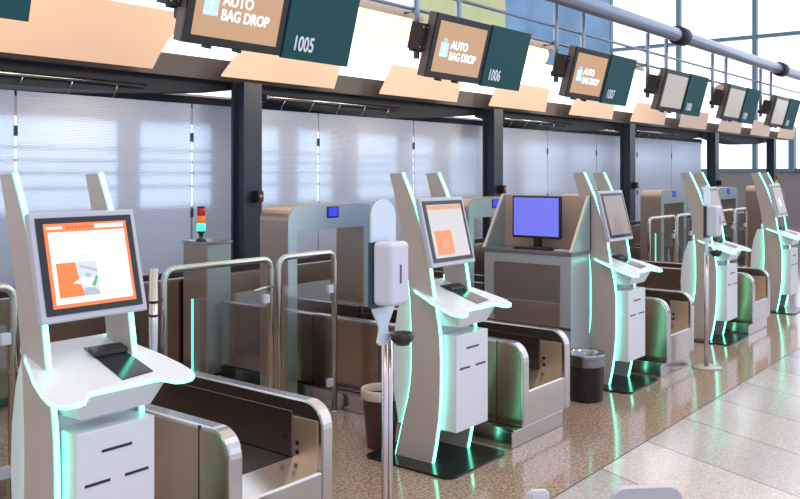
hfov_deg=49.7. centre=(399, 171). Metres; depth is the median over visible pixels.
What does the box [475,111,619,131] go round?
curved canopy
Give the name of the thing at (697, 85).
number sign
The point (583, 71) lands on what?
monitor
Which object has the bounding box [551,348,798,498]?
trim
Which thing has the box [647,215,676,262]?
gate
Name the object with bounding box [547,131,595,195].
frosted glass panel
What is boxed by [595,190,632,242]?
monitor
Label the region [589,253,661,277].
countertop
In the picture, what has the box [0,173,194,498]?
kiosk
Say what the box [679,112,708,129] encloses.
panel
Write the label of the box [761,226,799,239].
countertop
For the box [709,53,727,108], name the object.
frame
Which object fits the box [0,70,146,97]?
rail
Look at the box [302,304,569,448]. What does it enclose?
conveyor
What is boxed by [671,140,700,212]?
frosted glass panel
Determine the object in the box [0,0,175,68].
panel
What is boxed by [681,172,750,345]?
kiosk
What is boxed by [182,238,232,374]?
base cabinet
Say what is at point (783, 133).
panel
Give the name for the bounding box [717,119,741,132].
panel
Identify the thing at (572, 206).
panel
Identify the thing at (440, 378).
kiosk
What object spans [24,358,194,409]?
light
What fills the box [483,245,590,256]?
countertop
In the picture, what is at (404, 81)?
panel
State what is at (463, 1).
rail
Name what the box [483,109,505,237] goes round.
steel column
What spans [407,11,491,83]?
monitor
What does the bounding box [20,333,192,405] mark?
countertop
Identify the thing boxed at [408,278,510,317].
countertop
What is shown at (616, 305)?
kiosk
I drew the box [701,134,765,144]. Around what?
curved canopy
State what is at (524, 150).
frosted glass panel
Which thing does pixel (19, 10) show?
number sign
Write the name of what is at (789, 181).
wall
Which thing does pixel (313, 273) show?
wall
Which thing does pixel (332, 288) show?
gate
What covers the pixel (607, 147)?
frosted glass panel
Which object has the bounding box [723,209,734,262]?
gate
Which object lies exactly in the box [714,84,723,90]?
lamp
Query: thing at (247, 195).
steel column
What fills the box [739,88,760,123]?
number sign
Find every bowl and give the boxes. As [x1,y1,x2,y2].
[389,331,414,345]
[709,250,721,256]
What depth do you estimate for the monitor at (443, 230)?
5.26 m
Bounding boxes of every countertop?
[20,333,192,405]
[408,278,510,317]
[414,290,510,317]
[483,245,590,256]
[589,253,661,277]
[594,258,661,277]
[692,237,749,254]
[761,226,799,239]
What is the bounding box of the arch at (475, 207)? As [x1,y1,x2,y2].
[398,196,500,306]
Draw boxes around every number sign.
[0,0,30,21]
[279,0,359,66]
[478,25,531,90]
[599,54,636,105]
[680,74,708,116]
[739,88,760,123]
[782,98,799,129]
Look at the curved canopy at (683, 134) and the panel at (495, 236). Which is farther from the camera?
the curved canopy at (683, 134)
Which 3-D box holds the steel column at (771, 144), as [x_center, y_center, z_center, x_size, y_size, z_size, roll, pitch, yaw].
[10.181,0.420,23.555,0.322,2.660,0.320,0,0,39]
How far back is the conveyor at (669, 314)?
7.52 m
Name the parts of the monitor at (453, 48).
casing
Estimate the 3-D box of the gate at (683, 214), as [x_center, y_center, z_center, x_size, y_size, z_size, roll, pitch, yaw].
[3.877,1.157,11.764,0.064,1.186,0.619,0,0,39]
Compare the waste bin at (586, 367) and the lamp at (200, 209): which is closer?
the waste bin at (586, 367)
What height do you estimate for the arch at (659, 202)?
1.490 m
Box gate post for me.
[148,268,158,351]
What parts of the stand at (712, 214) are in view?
post, plate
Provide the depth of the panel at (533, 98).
12.96 m
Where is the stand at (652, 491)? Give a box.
[610,484,681,498]
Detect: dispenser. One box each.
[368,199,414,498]
[374,240,407,306]
[706,205,721,236]
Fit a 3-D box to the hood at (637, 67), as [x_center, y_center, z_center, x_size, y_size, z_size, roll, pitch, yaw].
[2.711,-1.388,11.012,0.332,0.143,1.250,0,0,39]
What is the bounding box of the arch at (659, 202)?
[629,189,685,262]
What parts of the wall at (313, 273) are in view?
rail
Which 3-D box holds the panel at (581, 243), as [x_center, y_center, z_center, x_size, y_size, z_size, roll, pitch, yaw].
[1.454,0.417,6.970,0.025,0.445,0.351,0,0,39]
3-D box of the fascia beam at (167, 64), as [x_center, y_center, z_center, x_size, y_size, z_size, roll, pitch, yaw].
[2.043,-1.025,13.595,0.130,0.210,29.800,0,0,39]
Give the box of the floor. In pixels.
[0,225,799,498]
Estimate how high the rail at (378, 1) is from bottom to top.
0.032 m
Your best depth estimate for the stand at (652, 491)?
2.16 m
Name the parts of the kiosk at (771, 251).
panel, panel, plate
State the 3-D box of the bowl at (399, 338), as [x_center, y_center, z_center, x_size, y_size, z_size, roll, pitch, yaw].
[0.009,0.728,3.754,0.112,0.055,0.112,0,0,39]
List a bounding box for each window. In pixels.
[420,0,609,65]
[609,0,799,171]
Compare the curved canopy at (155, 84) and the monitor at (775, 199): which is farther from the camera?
the monitor at (775, 199)
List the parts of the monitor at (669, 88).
casing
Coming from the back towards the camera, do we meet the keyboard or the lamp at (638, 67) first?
the lamp at (638, 67)
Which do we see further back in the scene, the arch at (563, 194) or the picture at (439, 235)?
the arch at (563, 194)
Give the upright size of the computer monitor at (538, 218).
0.440 m
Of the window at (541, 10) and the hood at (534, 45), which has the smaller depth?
the hood at (534, 45)
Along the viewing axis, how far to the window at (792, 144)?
28.90 m
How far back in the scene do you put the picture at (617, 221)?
7.17 m
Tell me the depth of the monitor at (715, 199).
9.13 m
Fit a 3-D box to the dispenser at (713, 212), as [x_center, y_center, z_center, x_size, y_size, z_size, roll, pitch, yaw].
[2.768,0.430,7.602,0.105,0.270,0.135,0,0,39]
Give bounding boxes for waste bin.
[361,383,396,449]
[570,350,604,402]
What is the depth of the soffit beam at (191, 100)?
9.65 m
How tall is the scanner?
1.490 m
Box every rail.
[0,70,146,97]
[267,95,399,118]
[369,0,768,95]
[454,0,799,93]
[503,117,572,130]
[635,130,678,139]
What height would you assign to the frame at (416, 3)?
0.820 m
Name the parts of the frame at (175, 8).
post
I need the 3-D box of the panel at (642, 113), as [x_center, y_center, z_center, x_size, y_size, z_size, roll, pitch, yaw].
[4.765,-1.121,16.737,0.215,0.381,1.680,0,0,39]
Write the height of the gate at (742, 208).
1.186 m
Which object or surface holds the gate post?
on the floor
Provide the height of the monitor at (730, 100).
0.554 m
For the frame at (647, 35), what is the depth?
10.99 m
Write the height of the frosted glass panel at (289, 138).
2.130 m
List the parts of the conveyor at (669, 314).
kick rail, panel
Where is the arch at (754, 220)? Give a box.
[738,186,761,265]
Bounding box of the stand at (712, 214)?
[691,185,721,369]
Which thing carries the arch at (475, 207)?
on the floor
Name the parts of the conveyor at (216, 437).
panel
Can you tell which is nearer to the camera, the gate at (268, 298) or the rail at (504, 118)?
the gate at (268, 298)
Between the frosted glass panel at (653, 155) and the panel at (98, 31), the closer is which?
the panel at (98, 31)
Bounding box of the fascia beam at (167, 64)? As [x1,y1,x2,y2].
[0,52,789,140]
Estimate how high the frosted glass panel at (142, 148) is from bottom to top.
2.130 m
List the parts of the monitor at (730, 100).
casing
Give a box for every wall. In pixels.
[0,212,743,407]
[703,172,799,225]
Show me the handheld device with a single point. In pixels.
(558, 250)
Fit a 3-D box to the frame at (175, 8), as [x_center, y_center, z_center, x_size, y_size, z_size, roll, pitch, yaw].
[-0.976,-1.360,5.830,0.052,0.820,1.430,0,0,39]
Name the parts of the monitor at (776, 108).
casing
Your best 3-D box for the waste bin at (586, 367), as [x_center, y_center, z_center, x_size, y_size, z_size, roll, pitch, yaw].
[1.431,1.567,6.650,0.306,0.365,0.306,0,0,39]
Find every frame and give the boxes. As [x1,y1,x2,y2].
[165,4,177,18]
[409,0,461,58]
[551,4,584,81]
[644,33,667,97]
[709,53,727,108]
[758,69,771,116]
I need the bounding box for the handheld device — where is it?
[554,249,569,251]
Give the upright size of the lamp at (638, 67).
0.337 m
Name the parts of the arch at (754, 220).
frame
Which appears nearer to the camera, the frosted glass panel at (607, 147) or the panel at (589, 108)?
the panel at (589, 108)
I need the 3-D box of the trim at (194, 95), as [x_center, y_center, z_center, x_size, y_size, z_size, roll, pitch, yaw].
[-0.795,0.375,13.430,0.200,2.750,28.000,0,0,39]
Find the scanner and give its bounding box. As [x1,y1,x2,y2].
[222,202,370,394]
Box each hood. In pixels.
[529,39,552,50]
[635,64,643,70]
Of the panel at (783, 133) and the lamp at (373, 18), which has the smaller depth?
the lamp at (373, 18)
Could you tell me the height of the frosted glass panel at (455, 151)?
2.130 m
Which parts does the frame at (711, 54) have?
post, post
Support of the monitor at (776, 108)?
hanging from the frame at (760, 70)
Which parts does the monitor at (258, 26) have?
casing, knob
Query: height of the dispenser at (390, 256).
0.270 m
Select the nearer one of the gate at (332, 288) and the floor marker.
the floor marker
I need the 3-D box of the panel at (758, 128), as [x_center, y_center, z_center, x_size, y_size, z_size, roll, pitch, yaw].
[9.295,-1.121,22.410,0.215,0.381,1.680,0,0,39]
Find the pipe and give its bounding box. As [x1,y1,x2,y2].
[545,0,799,80]
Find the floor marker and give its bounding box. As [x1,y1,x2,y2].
[528,489,549,498]
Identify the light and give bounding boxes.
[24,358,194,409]
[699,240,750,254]
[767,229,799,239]
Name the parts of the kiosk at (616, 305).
panel, panel, plate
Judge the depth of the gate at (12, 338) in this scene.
4.41 m
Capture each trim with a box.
[15,94,617,136]
[15,145,413,187]
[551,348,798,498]
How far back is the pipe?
11.28 m
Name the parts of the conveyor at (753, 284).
kick rail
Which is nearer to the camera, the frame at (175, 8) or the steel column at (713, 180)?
the frame at (175, 8)
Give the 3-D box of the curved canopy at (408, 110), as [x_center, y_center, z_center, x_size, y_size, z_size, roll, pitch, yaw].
[-0.289,-0.885,11.190,0.485,0.330,4.450,0,0,39]
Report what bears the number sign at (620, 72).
attached to the frame at (555, 6)
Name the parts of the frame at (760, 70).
post, post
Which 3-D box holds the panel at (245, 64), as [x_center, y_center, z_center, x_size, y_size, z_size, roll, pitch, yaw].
[-1.274,-1.076,9.171,0.215,0.291,1.680,0,0,39]
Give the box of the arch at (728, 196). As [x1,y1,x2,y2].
[686,187,737,266]
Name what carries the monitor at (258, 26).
hanging from the frame at (175, 8)
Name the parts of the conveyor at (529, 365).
kick rail, panel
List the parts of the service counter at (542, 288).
panel, dark panel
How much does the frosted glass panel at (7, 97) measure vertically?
2.130 m
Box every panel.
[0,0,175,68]
[0,89,14,288]
[15,91,190,274]
[191,104,317,252]
[221,50,340,88]
[318,114,412,253]
[379,64,460,101]
[413,121,482,238]
[483,194,504,246]
[489,84,549,111]
[503,128,546,194]
[505,195,590,248]
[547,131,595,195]
[569,98,614,118]
[569,196,590,252]
[596,135,636,220]
[630,102,666,124]
[637,138,670,220]
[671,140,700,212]
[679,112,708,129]
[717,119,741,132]
[750,120,770,136]
[777,126,795,138]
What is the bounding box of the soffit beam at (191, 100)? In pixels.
[15,91,701,143]
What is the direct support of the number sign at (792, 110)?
attached to the frame at (760, 70)
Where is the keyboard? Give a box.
[513,246,553,250]
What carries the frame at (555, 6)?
hanging from the pipe
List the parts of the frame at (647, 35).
post, post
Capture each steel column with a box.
[231,82,263,259]
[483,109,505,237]
[620,123,638,221]
[707,132,721,186]
[766,138,779,183]
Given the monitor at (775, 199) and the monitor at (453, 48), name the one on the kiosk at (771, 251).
the monitor at (775, 199)
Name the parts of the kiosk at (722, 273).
panel, panel, plate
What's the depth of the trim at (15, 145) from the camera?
11.10 m
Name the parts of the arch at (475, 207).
frame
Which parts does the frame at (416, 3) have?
post, post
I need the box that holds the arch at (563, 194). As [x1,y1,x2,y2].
[561,192,594,195]
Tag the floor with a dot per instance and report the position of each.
(591, 436)
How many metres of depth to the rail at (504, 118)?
13.85 m
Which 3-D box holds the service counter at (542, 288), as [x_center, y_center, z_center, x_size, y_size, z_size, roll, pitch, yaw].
[1.137,0.963,7.227,0.840,1.535,0.356,0,0,39]
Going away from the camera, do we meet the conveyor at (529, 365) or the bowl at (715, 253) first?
the conveyor at (529, 365)
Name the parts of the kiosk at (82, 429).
panel, panel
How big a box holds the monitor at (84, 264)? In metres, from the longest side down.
0.460 x 0.425 x 0.035 m
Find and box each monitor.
[24,209,146,325]
[156,0,289,55]
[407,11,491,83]
[415,196,474,268]
[513,195,561,247]
[551,45,610,101]
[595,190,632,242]
[645,67,690,112]
[699,187,725,225]
[711,83,747,121]
[760,94,789,127]
[767,184,787,217]
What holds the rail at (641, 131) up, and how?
on the frosted glass panel at (653, 155)
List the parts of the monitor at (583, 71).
casing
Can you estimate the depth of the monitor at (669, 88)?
10.94 m
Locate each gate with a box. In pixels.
[0,283,18,498]
[161,256,273,388]
[276,250,338,412]
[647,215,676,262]
[676,213,692,262]
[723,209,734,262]
[734,207,746,266]
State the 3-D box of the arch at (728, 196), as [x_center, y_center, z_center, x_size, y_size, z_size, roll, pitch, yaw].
[5.079,1.005,14.782,1.094,1.490,0.985,0,0,39]
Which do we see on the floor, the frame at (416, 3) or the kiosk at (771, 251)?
the kiosk at (771, 251)
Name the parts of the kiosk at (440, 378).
panel, plate, panel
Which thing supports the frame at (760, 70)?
hanging from the pipe
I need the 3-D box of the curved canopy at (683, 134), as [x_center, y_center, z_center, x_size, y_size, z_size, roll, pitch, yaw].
[5.762,-0.885,18.771,0.485,0.330,4.450,0,0,39]
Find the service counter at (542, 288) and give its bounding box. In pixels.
[483,194,590,350]
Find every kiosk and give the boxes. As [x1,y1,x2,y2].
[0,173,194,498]
[367,172,510,479]
[573,172,661,393]
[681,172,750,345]
[750,172,799,314]
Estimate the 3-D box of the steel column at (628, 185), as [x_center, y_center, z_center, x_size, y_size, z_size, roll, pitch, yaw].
[4.316,0.420,16.209,0.322,2.660,0.320,0,0,39]
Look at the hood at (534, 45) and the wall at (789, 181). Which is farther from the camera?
the wall at (789, 181)
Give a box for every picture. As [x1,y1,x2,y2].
[434,230,454,254]
[614,216,621,228]
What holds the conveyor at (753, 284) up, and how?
on the floor
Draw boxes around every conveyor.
[0,370,332,498]
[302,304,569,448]
[484,284,693,377]
[636,260,769,335]
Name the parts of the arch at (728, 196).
frame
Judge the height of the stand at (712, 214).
1.631 m
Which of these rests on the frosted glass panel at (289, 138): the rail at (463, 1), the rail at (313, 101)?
the rail at (313, 101)
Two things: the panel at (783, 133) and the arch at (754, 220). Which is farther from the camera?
the panel at (783, 133)
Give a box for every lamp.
[196,206,206,241]
[354,0,423,39]
[525,39,552,66]
[631,64,644,83]
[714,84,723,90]
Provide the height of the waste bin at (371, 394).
0.378 m
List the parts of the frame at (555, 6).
post, post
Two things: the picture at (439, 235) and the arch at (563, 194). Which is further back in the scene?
the arch at (563, 194)
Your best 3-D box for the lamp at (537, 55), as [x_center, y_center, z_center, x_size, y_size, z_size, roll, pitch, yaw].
[1.252,-1.292,9.068,0.478,0.337,1.270,0,0,39]
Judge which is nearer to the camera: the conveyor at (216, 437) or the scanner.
the conveyor at (216, 437)
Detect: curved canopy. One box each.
[0,59,230,93]
[262,87,482,118]
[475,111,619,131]
[611,125,706,138]
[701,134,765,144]

